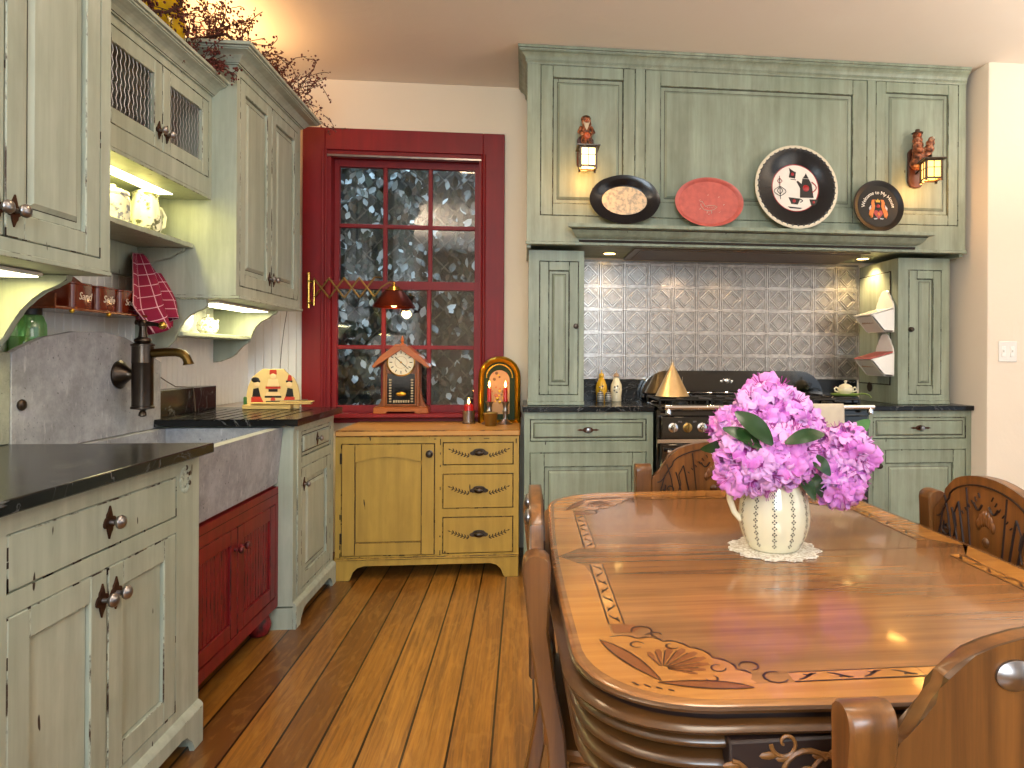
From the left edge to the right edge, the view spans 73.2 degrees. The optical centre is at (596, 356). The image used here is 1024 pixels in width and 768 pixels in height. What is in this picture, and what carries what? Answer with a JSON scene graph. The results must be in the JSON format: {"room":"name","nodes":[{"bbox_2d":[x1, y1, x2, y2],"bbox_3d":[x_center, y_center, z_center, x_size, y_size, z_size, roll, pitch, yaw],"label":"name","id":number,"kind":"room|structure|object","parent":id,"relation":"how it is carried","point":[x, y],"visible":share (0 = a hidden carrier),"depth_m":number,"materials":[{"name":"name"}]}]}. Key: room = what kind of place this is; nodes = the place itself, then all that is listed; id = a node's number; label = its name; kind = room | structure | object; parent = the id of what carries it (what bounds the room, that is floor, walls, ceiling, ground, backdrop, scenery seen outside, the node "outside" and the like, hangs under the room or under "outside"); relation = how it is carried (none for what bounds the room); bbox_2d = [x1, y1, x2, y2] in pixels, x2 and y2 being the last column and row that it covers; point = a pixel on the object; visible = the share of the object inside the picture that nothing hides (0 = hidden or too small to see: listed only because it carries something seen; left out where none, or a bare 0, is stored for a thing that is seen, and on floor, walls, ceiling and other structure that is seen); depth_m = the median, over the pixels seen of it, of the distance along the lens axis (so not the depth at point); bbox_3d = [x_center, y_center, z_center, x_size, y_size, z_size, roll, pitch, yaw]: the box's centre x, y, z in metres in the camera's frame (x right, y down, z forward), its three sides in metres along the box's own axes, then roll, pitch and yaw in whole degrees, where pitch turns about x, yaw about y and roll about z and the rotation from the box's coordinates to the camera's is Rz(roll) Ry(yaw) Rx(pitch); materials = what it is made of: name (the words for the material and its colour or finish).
{"room":"kitchen","nodes":[
{"label":"kitchen","id":0,"kind":"room"},
{"bbox_2d":[79,11,242,443],"bbox_3d":[-1.753,-0.249,0.519,0.100,2.840,7.400,0,0,-6],"label":"wall","id":1,"kind":"structure","parent":0,"point":[238,404],"depth_m":3.44,"materials":[{"name":"white paint"}]},
{"bbox_2d":[0,352,9,445],"bbox_3d":[-1.712,0.123,1.182,0.103,0.274,1.709,0,0,-6],"label":"backsplash","id":2,"kind":"structure","parent":1,"relation":"attached to","point":[4,356],"depth_m":2.02,"materials":[{"name":"grey stone"}]},
{"bbox_2d":[0,0,111,276],"bbox_3d":[-1.534,-0.923,1.401,0.487,1.370,1.209,0,0,-6],"label":"upper cabinet","id":3,"kind":"object","parent":1,"relation":"attached to","point":[55,55],"visible":1,"depth_m":1.79,"materials":[{"name":"green paint"}]},
{"bbox_2d":[0,265,42,276],"bbox_3d":[-1.575,-0.229,1.599,0.120,0.015,0.610,0,0,-6],"label":"light","id":4,"kind":"object","parent":3,"relation":"attached to","point":[5,271],"visible":1,"depth_m":1.83,"materials":[{"name":"white plastic"}]},
{"bbox_2d":[0,270,37,276],"bbox_3d":[-1.575,-0.223,1.599,0.104,0.003,0.594,0,0,-6],"label":"diffuser","id":5,"kind":"object","parent":4,"relation":"attached to","point":[3,273],"depth_m":1.84,"materials":[{"name":"beige plastic"}]},
{"bbox_2d":[0,274,72,346],"bbox_3d":[-1.683,-0.127,1.952,0.330,0.218,0.025,0,0,-6],"label":"corbel bracket","id":6,"kind":"object","parent":3,"relation":"attached to","point":[17,294],"visible":0.96,"depth_m":1.95,"materials":[{"name":"green paint"}]},
{"bbox_2d":[7,331,160,443],"bbox_3d":[-1.845,0.103,2.454,0.104,0.390,0.843,0,0,-6],"label":"backsplash","id":7,"kind":"structure","parent":1,"relation":"attached to","point":[64,381],"depth_m":2.31,"materials":[{"name":"grey stone"}]},
{"bbox_2d":[17,399,26,410],"bbox_3d":[-1.750,0.146,2.079,0.022,0.036,0.034,0,0,-6],"label":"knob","id":8,"kind":"object","parent":7,"relation":"attached to","point":[21,404],"visible":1,"depth_m":2.07,"materials":[{"name":"brown metal"}]},
{"bbox_2d":[8,308,42,350],"bbox_3d":[-1.827,-0.093,2.191,0.100,0.224,0.100,0,0,-6],"label":"glass jar","id":9,"kind":"object","parent":7,"relation":"on","point":[13,341],"visible":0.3,"depth_m":2.15,"materials":[{"name":"green glass"}]},
{"bbox_2d":[111,320,193,416],"bbox_3d":[-1.673,0.043,2.594,0.268,0.367,0.108,0,0,-6],"label":"faucet","id":10,"kind":"object","parent":7,"relation":"attached to","point":[141,373],"visible":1,"depth_m":2.57,"materials":[{"name":"brown metal"}]},
{"bbox_2d":[30,277,146,318],"bbox_3d":[-1.815,-0.222,2.433,0.160,0.155,0.560,0,0,-6],"label":"spice rack","id":11,"kind":"object","parent":1,"relation":"attached to","point":[47,302],"visible":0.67,"depth_m":2.30,"materials":[{"name":"brown wood"}]},
{"bbox_2d":[48,281,92,308],"bbox_3d":[-1.813,-0.209,2.328,0.123,0.088,0.120,0,0,-6],"label":"canister","id":12,"kind":"object","parent":11,"relation":"on","point":[72,294],"visible":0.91,"depth_m":2.29,"materials":[{"name":"red metal"}]},
{"bbox_2d":[92,285,115,311],"bbox_3d":[-1.827,-0.209,2.462,0.123,0.088,0.120,0,0,-6],"label":"canister","id":13,"kind":"object","parent":11,"relation":"on","point":[103,298],"visible":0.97,"depth_m":2.44,"materials":[{"name":"red metal"}]},
{"bbox_2d":[115,289,133,313],"bbox_3d":[-1.841,-0.209,2.597,0.123,0.088,0.120,0,0,-6],"label":"canister","id":14,"kind":"object","parent":11,"relation":"on","point":[123,298],"visible":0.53,"depth_m":2.56,"materials":[{"name":"red metal"}]},
{"bbox_2d":[0,235,301,406],"bbox_3d":[-1.802,-0.179,2.982,0.318,1.100,2.207,0,0,-6],"label":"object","id":15,"kind":"structure","parent":1,"relation":"attached to","point":[231,377],"depth_m":3.52,"materials":[{"name":"white paint"}]},
{"bbox_2d":[110,216,192,277],"bbox_3d":[-1.774,-0.403,2.426,0.245,0.148,0.876,0,0,-6],"label":"wall shelf","id":16,"kind":"object","parent":1,"relation":"attached to","point":[126,238],"visible":0.39,"depth_m":2.71,"materials":[{"name":"green paint"}]},
{"bbox_2d":[110,183,130,221],"bbox_3d":[-1.762,-0.554,2.484,0.110,0.154,0.110,0,0,-6],"label":"crock","id":17,"kind":"object","parent":16,"relation":"on","point":[120,203],"visible":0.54,"depth_m":2.46,"materials":[{"name":"ceramic"}]},
{"bbox_2d":[130,188,166,232],"bbox_3d":[-1.789,-0.577,2.715,0.115,0.200,0.164,0,0,-22],"label":"pitcher","id":18,"kind":"object","parent":16,"relation":"on","point":[146,212],"visible":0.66,"depth_m":2.66,"materials":[{"name":"white ceramic"}]},
{"bbox_2d":[132,252,178,334],"bbox_3d":[-1.782,-0.254,2.760,0.160,0.341,0.324,0,0,-35],"label":"dish towel","id":19,"kind":"object","parent":16,"relation":"hanging from","point":[152,296],"visible":0.94,"depth_m":2.73,"materials":[{"name":"red fabric"}]},
{"bbox_2d":[110,0,228,199],"bbox_3d":[-1.695,-0.913,2.435,0.372,0.501,0.878,0,0,-6],"label":"upper cabinet","id":20,"kind":"object","parent":1,"relation":"attached to","point":[161,129],"visible":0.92,"depth_m":2.53,"materials":[{"name":"green paint"}]},
{"bbox_2d":[110,165,172,194],"bbox_3d":[-1.720,-0.667,2.433,0.080,0.015,0.700,0,0,-6],"label":"light","id":21,"kind":"object","parent":20,"relation":"attached to","point":[114,171],"visible":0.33,"depth_m":2.57,"materials":[{"name":"white plastic"}]},
{"bbox_2d":[143,0,185,39],"bbox_3d":[-1.763,-1.335,2.730,0.210,0.340,0.210,0,0,-6],"label":"vase","id":22,"kind":"object","parent":20,"relation":"on","point":[169,3],"visible":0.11,"depth_m":2.68,"materials":[{"name":"yellow ceramic"}]},
{"bbox_2d":[141,0,216,43],"bbox_3d":[-1.625,-1.405,2.598,0.308,0.343,0.415,0,0,-6],"label":"garland","id":23,"kind":"object","parent":22,"relation":"attached to","point":[176,9],"visible":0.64,"depth_m":2.64},
{"bbox_2d":[148,0,242,85],"bbox_3d":[-1.625,-1.222,2.682,0.299,0.267,0.389,0,0,-6],"label":"garland","id":24,"kind":"object","parent":20,"relation":"on","point":[219,65],"visible":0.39,"depth_m":2.74},
{"bbox_2d":[161,377,195,411],"bbox_3d":[-1.922,0.101,3.021,0.067,0.309,0.369,0,0,3],"label":"power cord","id":25,"kind":"object","parent":1,"relation":"hanging from","point":[161,377],"visible":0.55,"depth_m":3.19,"materials":[{"name":"black plastic"}]},
{"bbox_2d":[160,386,215,417],"bbox_3d":[-1.929,0.202,3.157,0.085,0.114,0.558,0,0,-6],"label":"stone upstand","id":26,"kind":"object","parent":1,"relation":"attached to","point":[180,400],"visible":0.58,"depth_m":3.14,"materials":[{"name":"black stone"}]},
{"bbox_2d":[152,38,320,310],"bbox_3d":[-1.730,-0.778,3.287,0.492,1.058,0.990,0,0,-6],"label":"upper cabinet","id":27,"kind":"object","parent":1,"relation":"attached to","point":[245,239],"visible":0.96,"depth_m":3.01,"materials":[{"name":"green paint"}]},
{"bbox_2d":[135,299,277,362],"bbox_3d":[-1.824,-0.108,3.262,0.323,0.278,0.750,0,0,-6],"label":"shelf","id":28,"kind":"object","parent":27,"relation":"attached to","point":[236,329],"visible":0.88,"depth_m":3.60,"materials":[{"name":"green paint"}]},
{"bbox_2d":[181,315,193,331],"bbox_3d":[-1.855,-0.168,3.044,0.123,0.116,0.146,0,0,39],"label":"teapot","id":29,"kind":"object","parent":28,"relation":"on","point":[188,324],"visible":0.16,"depth_m":3.03,"materials":[{"name":"white ceramic"}]},
{"bbox_2d":[196,314,218,333],"bbox_3d":[-1.885,-0.160,3.322,0.106,0.100,0.126,0,0,39],"label":"teapot","id":30,"kind":"object","parent":28,"relation":"on","point":[207,324],"visible":0.91,"depth_m":3.29,"materials":[{"name":"ceramic"}]},
{"bbox_2d":[209,300,269,312],"bbox_3d":[-1.751,-0.240,3.275,0.140,0.015,0.600,0,0,-6],"label":"light","id":31,"kind":"object","parent":27,"relation":"attached to","point":[212,303],"visible":0.77,"depth_m":3.22,"materials":[{"name":"white plastic"}]},
{"bbox_2d":[176,0,349,134],"bbox_3d":[-1.535,-1.411,3.289,0.449,0.324,1.321,0,0,8],"label":"garland","id":32,"kind":"object","parent":27,"relation":"on","point":[219,32],"visible":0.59,"depth_m":3.00},
{"bbox_2d":[159,547,567,767],"bbox_3d":[1.398,1.212,0.801,6.240,0.050,7.300,0,0,-6],"label":"floor","id":33,"kind":"structure","parent":0,"point":[396,666],"depth_m":2.46,"materials":[{"name":"brown wood"}]},
{"bbox_2d":[0,457,202,767],"bbox_3d":[-1.466,0.733,1.651,0.660,0.880,0.820,0,0,-6],"label":"base cabinet","id":34,"kind":"object","parent":33,"relation":"on","point":[99,586],"visible":1,"depth_m":1.61,"materials":[{"name":"green paint"}]},
{"bbox_2d":[198,486,277,685],"bbox_3d":[-1.567,0.857,2.485,0.556,0.630,0.845,0,0,-6],"label":"base cabinet","id":35,"kind":"object","parent":33,"relation":"on","point":[238,583],"visible":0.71,"depth_m":2.51,"materials":[{"name":"red paint"}]},
{"bbox_2d":[140,415,335,629],"bbox_3d":[-1.633,0.732,3.211,0.655,0.880,0.632,0,0,-6],"label":"base cabinet","id":36,"kind":"object","parent":33,"relation":"on","point":[306,563],"visible":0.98,"depth_m":3.07,"materials":[{"name":"green paint"}]},
{"bbox_2d":[154,407,341,426],"bbox_3d":[-1.631,0.276,3.202,0.667,0.030,0.710,0,0,-6],"label":"countertop","id":37,"kind":"structure","parent":36,"relation":"on","point":[219,416],"depth_m":2.97,"materials":[{"name":"black stone"}]},
{"bbox_2d":[242,369,313,408],"bbox_3d":[-1.596,0.161,3.425,0.352,0.200,0.066,0,0,-6],"label":"napkin holder","id":38,"kind":"object","parent":37,"relation":"on","point":[268,388],"visible":1,"depth_m":3.44,"materials":[{"name":"brown wood"}]},
{"bbox_2d":[334,435,519,581],"bbox_3d":[-0.921,0.798,3.871,0.959,0.754,0.573,0,0,-6],"label":"base cabinet","id":39,"kind":"object","parent":33,"relation":"on","point":[423,500],"visible":1,"depth_m":3.62,"materials":[{"name":"yellow paint"}]},
{"bbox_2d":[335,421,520,436],"bbox_3d":[-0.918,0.404,3.890,0.961,0.034,0.558,0,0,-6],"label":"countertop","id":40,"kind":"structure","parent":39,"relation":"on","point":[362,428],"depth_m":3.66,"materials":[{"name":"wood"}]},
{"bbox_2d":[462,398,474,423],"bbox_3d":[-0.749,0.313,3.994,0.076,0.150,0.076,0,0,-6],"label":"candle","id":41,"kind":"object","parent":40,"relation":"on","point":[468,412],"visible":1,"depth_m":3.97,"materials":[{"name":"metal"}]},
{"bbox_2d":[481,381,496,423],"bbox_3d":[-0.624,0.263,3.967,0.090,0.251,0.090,0,0,-6],"label":"candle","id":42,"kind":"object","parent":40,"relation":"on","point":[489,402],"visible":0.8,"depth_m":3.96,"materials":[{"name":"red wax"}]},
{"bbox_2d":[483,412,497,425],"bbox_3d":[-0.600,0.351,3.859,0.086,0.074,0.086,0,0,-6],"label":"pail","id":43,"kind":"object","parent":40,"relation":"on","point":[490,418],"visible":1,"depth_m":3.83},
{"bbox_2d":[478,356,520,422],"bbox_3d":[-0.577,0.192,4.045,0.250,0.394,0.058,0,0,-6],"label":"arched frame","id":44,"kind":"object","parent":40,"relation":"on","point":[497,370],"visible":0.91,"depth_m":4.05,"materials":[{"name":"gold metal"}]},
{"bbox_2d":[484,362,514,419],"bbox_3d":[-0.578,0.201,4.052,0.184,0.346,0.011,0,-3,-6],"label":"picture","id":45,"kind":"object","parent":44,"relation":"attached to","point":[497,373],"depth_m":4.05},
{"bbox_2d":[498,381,512,424],"bbox_3d":[-0.531,0.263,3.966,0.090,0.251,0.090,0,0,-6],"label":"candle","id":46,"kind":"object","parent":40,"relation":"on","point":[504,421],"visible":1,"depth_m":3.96,"materials":[{"name":"silver metal"}]},
{"bbox_2d":[522,485,588,767],"bbox_3d":[0.058,0.728,1.454,0.507,0.905,0.514,0,0,-6],"label":"dining chair","id":47,"kind":"object","parent":33,"relation":"on","point":[552,729],"visible":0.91,"depth_m":1.18,"materials":[{"name":"brown wood"}]},
{"bbox_2d":[524,412,652,553],"bbox_3d":[-0.069,0.739,3.969,0.704,0.882,0.575,0,0,-6],"label":"base cabinet","id":48,"kind":"object","parent":33,"relation":"on","point":[566,453],"visible":0.57,"depth_m":3.71,"materials":[{"name":"green paint"}]},
{"bbox_2d":[522,400,653,411],"bbox_3d":[-0.071,0.283,3.973,0.716,0.028,0.573,0,0,-6],"label":"countertop","id":49,"kind":"structure","parent":48,"relation":"on","point":[589,405],"depth_m":3.71,"materials":[{"name":"black stone"}]},
{"bbox_2d":[527,250,583,404],"bbox_3d":[-0.247,-0.162,3.994,0.315,0.856,0.495,0,0,-6],"label":"wall cabinet","id":50,"kind":"object","parent":49,"relation":"on","point":[555,277],"visible":1,"depth_m":3.78,"materials":[{"name":"green paint"}]},
{"bbox_2d":[597,391,603,402],"bbox_3d":[0.021,0.234,4.045,0.044,0.069,0.044,0,0,-6],"label":"pot","id":51,"kind":"object","parent":49,"relation":"on","point":[600,397],"visible":1,"depth_m":4.03,"materials":[{"name":"silver metal"}]},
{"bbox_2d":[595,370,606,400],"bbox_3d":[0.028,0.173,4.146,0.072,0.190,0.072,0,0,-6],"label":"shaker","id":52,"kind":"object","parent":49,"relation":"on","point":[601,385],"visible":0.84,"depth_m":4.12,"materials":[{"name":"yellow ceramic"}]},
{"bbox_2d":[605,391,611,401],"bbox_3d":[0.068,0.234,4.049,0.044,0.069,0.044,0,0,-6],"label":"pot","id":53,"kind":"object","parent":49,"relation":"on","point":[608,397],"visible":1,"depth_m":4.03,"materials":[{"name":"silver metal"}]},
{"bbox_2d":[610,370,621,401],"bbox_3d":[0.118,0.174,4.155,0.072,0.190,0.072,0,0,-6],"label":"shaker","id":54,"kind":"object","parent":49,"relation":"on","point":[616,386],"visible":0.98,"depth_m":4.13,"materials":[{"name":"beige ceramic"}]},
{"bbox_2d":[634,441,720,491],"bbox_3d":[0.397,0.730,2.047,0.514,0.905,0.507,0,0,-6],"label":"dining chair","id":55,"kind":"object","parent":33,"relation":"on","point":[687,467],"visible":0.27,"depth_m":2.21,"materials":[{"name":"brown wood"}]},
{"bbox_2d":[639,370,874,502],"bbox_3d":[0.900,0.635,4.012,1.212,1.098,0.658,0,0,-6],"label":"range cooker","id":56,"kind":"object","parent":33,"relation":"on","point":[677,421],"visible":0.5,"depth_m":3.87,"materials":[{"name":"black metal"}]},
{"bbox_2d":[655,359,688,396],"bbox_3d":[0.446,0.122,4.029,0.202,0.216,0.202,0,0,-6],"label":"cone","id":57,"kind":"object","parent":56,"relation":"on","point":[672,385],"visible":1,"depth_m":3.98,"materials":[{"name":"gold metal"}]},
{"bbox_2d":[813,404,844,426],"bbox_3d":[1.235,0.399,3.732,0.226,0.290,0.052,0,0,-6],"label":"hand towel","id":58,"kind":"object","parent":56,"relation":"hanging from","point":[831,412],"visible":0.25,"depth_m":3.72,"materials":[{"name":"white fabric"}]},
{"bbox_2d":[830,393,871,397],"bbox_3d":[1.481,0.225,3.997,0.238,0.029,0.129,0,0,-6],"label":"tray","id":59,"kind":"object","parent":56,"relation":"on","point":[834,394],"visible":0.91,"depth_m":3.96,"materials":[{"name":"ceramic"}]},
{"bbox_2d":[834,380,856,393],"bbox_3d":[1.455,0.178,3.994,0.117,0.085,0.094,0,0,31],"label":"sugar bowl","id":60,"kind":"object","parent":59,"relation":"on","point":[845,388],"visible":0.93,"depth_m":3.97,"materials":[{"name":"beige ceramic"}]},
{"bbox_2d":[544,490,1023,767],"bbox_3d":[0.372,0.799,1.504,0.978,0.757,1.359,0,0,-6],"label":"dining table","id":61,"kind":"object","parent":33,"relation":"on","point":[677,648],"visible":0.78,"depth_m":1.09,"materials":[{"name":"brown wood"}]},
{"bbox_2d":[728,537,822,561],"bbox_3d":[0.387,0.419,1.499,0.201,0.004,0.203,0,0,-6],"label":"doily","id":62,"kind":"object","parent":61,"relation":"on","point":[807,550],"visible":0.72,"depth_m":1.46,"materials":[{"name":"fabric"}]},
{"bbox_2d":[726,484,810,553],"bbox_3d":[0.388,0.325,1.500,0.159,0.184,0.156,0,0,37],"label":"pitcher","id":63,"kind":"object","parent":62,"relation":"on","point":[781,524],"visible":0.74,"depth_m":1.44,"materials":[{"name":"beige ceramic"}]},
{"bbox_2d":[705,404,761,449],"bbox_3d":[0.302,0.213,1.477,0.146,0.219,0.204,0,0,25],"label":"bloom","id":64,"kind":"object","parent":63,"relation":"in","point":[724,417],"visible":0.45,"depth_m":1.47,"materials":[{"name":"pink plant"}]},
{"bbox_2d":[700,420,784,500],"bbox_3d":[0.317,0.224,1.440,0.191,0.192,0.171,0,0,-6],"label":"bloom","id":65,"kind":"object","parent":63,"relation":"in","point":[740,469],"visible":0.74,"depth_m":1.39,"materials":[{"name":"pink plant"}]},
{"bbox_2d":[733,371,815,445],"bbox_3d":[0.357,0.177,1.512,0.194,0.291,0.292,0,0,44],"label":"bloom","id":66,"kind":"object","parent":63,"relation":"in","point":[773,401],"visible":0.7,"depth_m":1.49,"materials":[{"name":"pink plant"}]},
{"bbox_2d":[772,420,824,492],"bbox_3d":[0.394,0.227,1.438,0.156,0.193,0.158,0,0,12],"label":"bloom","id":67,"kind":"object","parent":63,"relation":"in","point":[800,443],"visible":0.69,"depth_m":1.38,"materials":[{"name":"pink plant"}]},
{"bbox_2d":[800,407,828,500],"bbox_3d":[0.467,0.214,1.528,0.164,0.220,0.223,0,0,-6],"label":"bloom","id":68,"kind":"object","parent":63,"relation":"in","point":[819,424],"visible":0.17,"depth_m":1.52,"materials":[{"name":"pink plant"}]},
{"bbox_2d":[812,454,871,510],"bbox_3d":[0.500,0.266,1.474,0.190,0.132,0.136,0,0,-23],"label":"bloom","id":69,"kind":"object","parent":63,"relation":"in","point":[838,487],"visible":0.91,"depth_m":1.44,"materials":[{"name":"pink plant"}]},
{"bbox_2d":[818,419,883,474],"bbox_3d":[0.504,0.231,1.489,0.227,0.184,0.139,0,0,-6],"label":"bloom","id":70,"kind":"object","parent":63,"relation":"in","point":[848,442],"visible":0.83,"depth_m":1.45,"materials":[{"name":"pink plant"}]},
{"bbox_2d":[869,411,970,523],"bbox_3d":[1.822,0.748,4.168,0.632,0.882,0.575,0,0,-6],"label":"base cabinet","id":71,"kind":"object","parent":33,"relation":"on","point":[920,449],"visible":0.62,"depth_m":3.92,"materials":[{"name":"green paint"}]},
{"bbox_2d":[861,400,973,410],"bbox_3d":[1.823,0.292,4.172,0.636,0.028,0.573,0,0,-6],"label":"countertop","id":72,"kind":"structure","parent":71,"relation":"on","point":[879,406],"depth_m":3.90,"materials":[{"name":"black stone"}]},
{"bbox_2d":[859,258,949,403],"bbox_3d":[1.892,-0.151,4.219,0.328,0.856,0.495,0,0,-6],"label":"upper cabinet","id":73,"kind":"object","parent":72,"relation":"on","point":[918,288],"visible":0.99,"depth_m":4.01,"materials":[{"name":"green paint"}]},
{"bbox_2d":[854,334,893,375],"bbox_3d":[1.664,-0.013,4.101,0.149,0.252,0.199,0,0,-6],"label":"wall box","id":74,"kind":"object","parent":73,"relation":"attached to","point":[880,362],"visible":1,"depth_m":4.05,"materials":[{"name":"white wood"}]},
{"bbox_2d":[854,290,894,332],"bbox_3d":[1.665,-0.273,4.101,0.149,0.252,0.199,0,0,-6],"label":"wall box","id":75,"kind":"object","parent":73,"relation":"attached to","point":[881,319],"visible":1,"depth_m":4.04,"materials":[{"name":"white ceramic"}]},
{"bbox_2d":[831,626,1023,767],"bbox_3d":[0.487,0.737,0.928,0.514,0.890,0.507,0,0,-6],"label":"dining chair","id":76,"kind":"object","parent":33,"relation":"on","point":[968,711],"visible":1,"depth_m":0.71,"materials":[{"name":"brown wood"}]},
{"bbox_2d":[919,475,1023,567],"bbox_3d":[0.721,0.731,1.559,0.507,0.905,0.514,0,0,-6],"label":"dining chair","id":77,"kind":"object","parent":33,"relation":"on","point":[985,513],"visible":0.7,"depth_m":1.59,"materials":[{"name":"brown wood"}]},
{"bbox_3d":[-1.377,0.733,0.801,0.660,0.880,0.880,0,0,-6],"label":"base cabinet","id":78,"kind":"object","parent":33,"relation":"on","visible":0},
{"bbox_2d":[0,443,213,517],"bbox_3d":[-1.430,0.277,1.212,0.692,0.030,1.710,0,0,-6],"label":"countertop","id":79,"kind":"structure","parent":78,"relation":"on","point":[31,475],"depth_m":1.68,"materials":[{"name":"black stone"}]},
{"bbox_2d":[81,427,282,522],"bbox_3d":[-1.548,0.420,2.487,0.495,0.240,0.846,0,0,-6],"label":"farmhouse sink","id":80,"kind":"object","parent":79,"relation":"in","point":[244,462],"visible":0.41,"depth_m":2.59,"materials":[{"name":"grey stone"}]},
{"bbox_2d":[255,77,876,551],"bbox_3d":[0.012,-0.240,4.350,4.210,2.840,0.150,0,0,-6],"label":"wall","id":81,"kind":"structure","parent":0,"point":[354,104],"depth_m":4.20,"materials":[{"name":"beige paint"}]},
{"bbox_2d":[301,127,520,422],"bbox_3d":[-1.117,-0.486,4.146,1.320,1.760,0.240,0,0,-6],"label":"window","id":82,"kind":"structure","parent":81,"relation":"in","point":[324,154],"depth_m":4.15,"materials":[{"name":"red paint"}]},
{"bbox_2d":[307,272,415,308],"bbox_3d":[-1.381,-0.395,3.959,0.648,0.216,0.264,0,0,-6],"label":"lamp","id":83,"kind":"object","parent":82,"relation":"attached to","point":[393,297],"visible":1,"depth_m":3.97,"materials":[{"name":"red metal"}]},
{"bbox_2d":[372,335,431,413],"bbox_3d":[-1.161,0.103,4.077,0.330,0.462,0.136,0,0,-6],"label":"mantel clock","id":84,"kind":"object","parent":82,"relation":"on","point":[402,364],"visible":1,"depth_m":4.04,"materials":[{"name":"orange wood"}]},
{"bbox_2d":[584,379,856,399],"bbox_3d":[0.774,0.208,4.341,1.830,0.128,0.023,0,0,-6],"label":"stone upstand","id":85,"kind":"object","parent":81,"relation":"attached to","point":[631,388],"visible":0.2,"depth_m":4.27,"materials":[{"name":"black stone"}]},
{"bbox_2d":[584,260,858,379],"bbox_3d":[0.781,-0.229,4.346,1.860,0.744,0.017,0,0,-6],"label":"backsplash","id":86,"kind":"structure","parent":81,"relation":"attached to","point":[640,316],"depth_m":4.34,"materials":[{"name":"silver metal"}]},
{"bbox_2d":[518,43,971,263],"bbox_3d":[0.829,-1.120,4.025,2.568,1.068,0.659,0,0,-6],"label":"range hood","id":87,"kind":"object","parent":81,"relation":"attached to","point":[668,120],"visible":0.89,"depth_m":3.79,"materials":[{"name":"green paint"}]},
{"bbox_2d":[575,115,600,172],"bbox_3d":[-0.052,-1.127,3.590,0.120,0.323,0.225,0,0,-6],"label":"wall lantern","id":88,"kind":"object","parent":87,"relation":"attached to","point":[586,150],"visible":1,"depth_m":3.55,"materials":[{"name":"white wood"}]},
{"bbox_2d":[589,175,659,223],"bbox_3d":[0.150,-0.841,3.654,0.382,0.269,0.049,0,0,-6],"label":"oval tray","id":89,"kind":"object","parent":87,"relation":"on","point":[621,199],"visible":1,"depth_m":3.66,"materials":[{"name":"black paint"}]},
{"bbox_2d":[675,177,743,226],"bbox_3d":[0.610,-0.840,3.709,0.380,0.273,0.046,0,0,-6],"label":"oval tray","id":90,"kind":"object","parent":87,"relation":"on","point":[706,201],"visible":1,"depth_m":3.71,"materials":[{"name":"pink paint"}]},
{"bbox_2d":[699,197,719,214],"bbox_3d":[0.625,-0.828,3.712,0.141,0.113,0.005,0,-6,-6],"label":"print","id":91,"kind":"object","parent":90,"relation":"attached to","point":[707,205],"depth_m":3.71},
{"bbox_2d":[755,145,837,228],"bbox_3d":[1.099,-0.936,3.763,0.472,0.470,0.068,0,0,-8],"label":"round plate","id":92,"kind":"object","parent":87,"relation":"on","point":[796,187],"visible":1,"depth_m":3.77,"materials":[{"name":"black ceramic"}]},
{"bbox_2d":[774,168,817,208],"bbox_3d":[1.099,-0.932,3.774,0.250,0.233,0.006,0,-6,-6],"label":"print","id":93,"kind":"object","parent":92,"relation":"attached to","point":[794,188],"depth_m":3.78,"materials":[{"name":"white ceramic"}]},
{"bbox_2d":[854,180,903,230],"bbox_3d":[1.572,-0.843,3.811,0.292,0.291,0.043,0,0,-6],"label":"round plate","id":94,"kind":"object","parent":87,"relation":"on","point":[878,205],"visible":1,"depth_m":3.81,"materials":[{"name":"black ceramic"}]},
{"bbox_2d":[869,199,887,219],"bbox_3d":[1.572,-0.826,3.813,0.112,0.120,0.006,0,-6,-6],"label":"print","id":95,"kind":"object","parent":94,"relation":"attached to","point":[878,208],"depth_m":3.81,"materials":[{"name":"orange ceramic"}]},
{"bbox_2d":[907,129,946,188],"bbox_3d":[1.830,-1.119,3.787,0.132,0.327,0.234,0,0,1],"label":"wall lantern","id":96,"kind":"object","parent":87,"relation":"attached to","point":[922,168],"visible":1,"depth_m":3.81,"materials":[{"name":"red wood"}]},
{"bbox_2d":[183,0,1023,87],"bbox_3d":[1.357,-1.693,0.846,6.340,0.080,7.400,0,0,-6],"label":"ceiling","id":97,"kind":"structure","parent":0,"point":[443,42],"depth_m":3.47,"materials":[{"name":"paint"}]},
{"bbox_2d":[949,62,1023,489],"bbox_3d":[3.150,-0.224,4.338,2.030,2.840,0.830,0,0,-6],"label":"wall","id":98,"kind":"structure","parent":0,"point":[986,285],"depth_m":3.84,"materials":[{"name":"beige paint"}]},
{"bbox_2d":[998,341,1016,361],"bbox_3d":[2.303,-0.030,3.824,0.112,0.116,0.014,0,0,-6],"label":"light switch","id":99,"kind":"object","parent":98,"relation":"attached to","point":[1007,350],"visible":1,"depth_m":3.83,"materials":[{"name":"white plastic"}]},
{"label":"outside","id":100,"kind":"structure","parent":0,"visible":0},
{"bbox_2d":[338,168,474,404],"bbox_3d":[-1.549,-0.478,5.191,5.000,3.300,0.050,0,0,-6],"label":"tree","id":101,"kind":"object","parent":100,"point":[454,355],"depth_m":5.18,"materials":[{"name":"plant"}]},
{"bbox_3d":[-1.507,1.197,4.719,5.000,0.050,0.900,0,0,-6],"label":"ground","id":102,"kind":"structure","parent":0,"visible":0},
{"bbox_2d":[338,169,474,404],"bbox_3d":[-0.974,-0.425,5.081,8.408,2.808,0.022,0,0,-6],"label":"trellis","id":103,"kind":"object","parent":102,"relation":"on","point":[472,175],"visible":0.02,"depth_m":5.04,"materials":[{"name":"wood"}]},
{"bbox_2d":[338,168,474,404],"bbox_3d":[-1.359,-0.429,4.834,3.147,2.869,0.391,0,0,-6],"label":"ivy hedge","id":104,"kind":"object","parent":103,"relation":"attached to","point":[351,332],"visible":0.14,"depth_m":4.80,"materials":[{"name":"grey plant"}]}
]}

